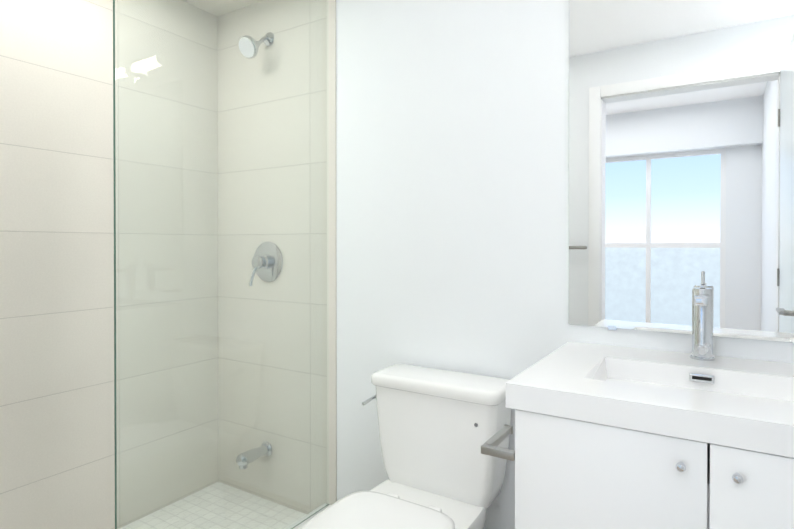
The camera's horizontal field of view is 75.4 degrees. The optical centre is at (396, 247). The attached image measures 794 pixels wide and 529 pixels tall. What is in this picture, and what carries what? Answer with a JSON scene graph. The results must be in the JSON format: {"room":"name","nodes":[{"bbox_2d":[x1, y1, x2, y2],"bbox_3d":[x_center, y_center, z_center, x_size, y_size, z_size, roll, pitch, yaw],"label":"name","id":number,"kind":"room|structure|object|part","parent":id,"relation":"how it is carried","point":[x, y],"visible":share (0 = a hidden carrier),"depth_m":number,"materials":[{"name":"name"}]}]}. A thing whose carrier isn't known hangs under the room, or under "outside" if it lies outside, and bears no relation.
{"room":"bathroom","nodes":[
{"label":"bathroom","id":0,"kind":"room"},
{"bbox_2d":[0,0,114,528],"bbox_3d":[-1.404,-0.008,1.825,0.120,2.610,1.755,0,0,32],"label":"wall","id":1,"kind":"structure","parent":0,"point":[57,455],"depth_m":1.92,"materials":[{"name":"tile"}]},
{"bbox_2d":[336,0,793,528],"bbox_3d":[0.200,-0.009,1.926,2.733,2.610,0.120,0,0,32],"label":"wall","id":2,"kind":"structure","parent":0,"point":[452,185],"depth_m":1.85,"materials":[{"name":"white paint"}]},
{"bbox_2d":[329,0,336,504],"bbox_3d":[-0.276,-0.028,2.150,0.052,2.214,0.006,0,0,32],"label":"trim","id":3,"kind":"structure","parent":2,"relation":"attached to","point":[332,289],"depth_m":2.14,"materials":[{"name":"white"}]},
{"bbox_2d":[569,0,793,341],"bbox_3d":[0.875,-0.311,1.425,0.773,1.124,0.007,0,0,32],"label":"mirror","id":4,"kind":"object","parent":2,"relation":"attached to","point":[681,145],"visible":0.95,"depth_m":1.46,"materials":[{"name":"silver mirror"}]},
{"bbox_3d":[0.021,1.273,0.941,1.743,0.060,1.755,0,0,32],"label":"floor","id":5,"kind":"structure","parent":0,"visible":0},
{"bbox_2d":[301,364,511,528],"bbox_3d":[-0.010,0.839,1.507,0.487,0.800,0.792,0,0,32],"label":"toilet","id":6,"kind":"object","parent":5,"relation":"on","point":[438,428],"visible":0.98,"depth_m":1.64,"materials":[{"name":"white ceramic"}]},
{"bbox_3d":[-0.095,0.536,1.812,0.017,0.022,0.078,0,0,32],"label":"flush lever","id":7,"kind":"part","parent":6,"relation":"part of","materials":[{"name":"silver metal"}]},
{"bbox_3d":[-0.088,0.779,1.370,0.376,0.026,0.469,0,0,32],"label":"lid","id":8,"kind":"part","parent":6,"relation":"part of","materials":[{"name":"white plastic"}]},
{"bbox_3d":[0.152,0.458,1.751,0.476,0.042,0.201,0,0,32],"label":"tank lid","id":9,"kind":"part","parent":6,"relation":"part of","materials":[{"name":"white ceramic"}]},
{"bbox_3d":[0.153,0.659,1.754,0.452,0.360,0.182,0,0,32],"label":"tank","id":10,"kind":"part","parent":6,"relation":"part of","materials":[{"name":"white ceramic"}]},
{"bbox_2d":[481,272,793,528],"bbox_3d":[0.701,0.655,1.192,0.858,1.173,0.598,0,0,32],"label":"bathroom vanity","id":11,"kind":"object","parent":5,"relation":"on","point":[701,436],"visible":1,"depth_m":1.05,"materials":[{"name":"white paint"}]},
{"bbox_3d":[0.247,0.466,1.256,0.018,0.018,0.142,0,0,32],"label":"arm","id":12,"kind":"part","parent":11,"relation":"part of"},
{"bbox_3d":[0.231,0.466,1.172,0.080,0.018,0.018,0,0,32],"label":"post","id":13,"kind":"part","parent":11,"relation":"part of","materials":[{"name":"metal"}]},
{"bbox_3d":[0.422,0.795,1.054,0.366,0.870,0.019,0,0,32],"label":"door","id":14,"kind":"part","parent":11,"relation":"part of","materials":[{"name":"white paint"}]},
{"bbox_2d":[505,341,793,502],"bbox_3d":[0.733,0.344,1.181,0.794,0.085,0.578,0,0,32],"label":"countertop","id":15,"kind":"structure","parent":11,"relation":"on","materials":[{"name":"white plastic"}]},
{"bbox_2d":[689,272,714,360],"bbox_3d":[0.797,0.183,1.342,0.058,0.232,0.194,0,0,32],"label":"faucet","id":16,"kind":"object","parent":15,"relation":"on","point":[702,297],"depth_m":1.37,"materials":[{"name":"silver metal"}]},
{"bbox_3d":[0.530,0.408,0.959,0.017,0.017,0.024,0,0,32],"label":"knob","id":17,"kind":"part","parent":11,"relation":"part of","materials":[{"name":"silver metal"}]},
{"bbox_3d":[0.605,0.408,0.912,0.017,0.017,0.024,0,0,32],"label":"knob","id":18,"kind":"part","parent":11,"relation":"part of","materials":[{"name":"silver metal"}]},
{"bbox_3d":[0.751,0.796,0.848,0.402,0.870,0.019,0,0,32],"label":"door","id":19,"kind":"part","parent":11,"relation":"part of","materials":[{"name":"white paint"}]},
{"bbox_3d":[-0.711,1.219,1.470,0.058,0.160,1.635,0,0,32],"label":"curb","id":20,"kind":"object","parent":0,"visible":0},
{"bbox_2d":[293,504,330,528],"bbox_3d":[-0.709,1.112,1.468,0.078,0.055,1.633,0,0,32],"label":"cap","id":21,"kind":"object","parent":20,"relation":"on","point":[301,525],"visible":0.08,"depth_m":2.04,"materials":[{"name":"white stone"}]},
{"bbox_2d":[113,0,328,528],"bbox_3d":[-0.526,-0.023,1.775,0.010,2.208,0.904,0,0,32],"label":"glass","id":22,"kind":"object","parent":21,"relation":"on","point":[221,243],"visible":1,"depth_m":1.68,"materials":[{"name":"green"}]}
]}

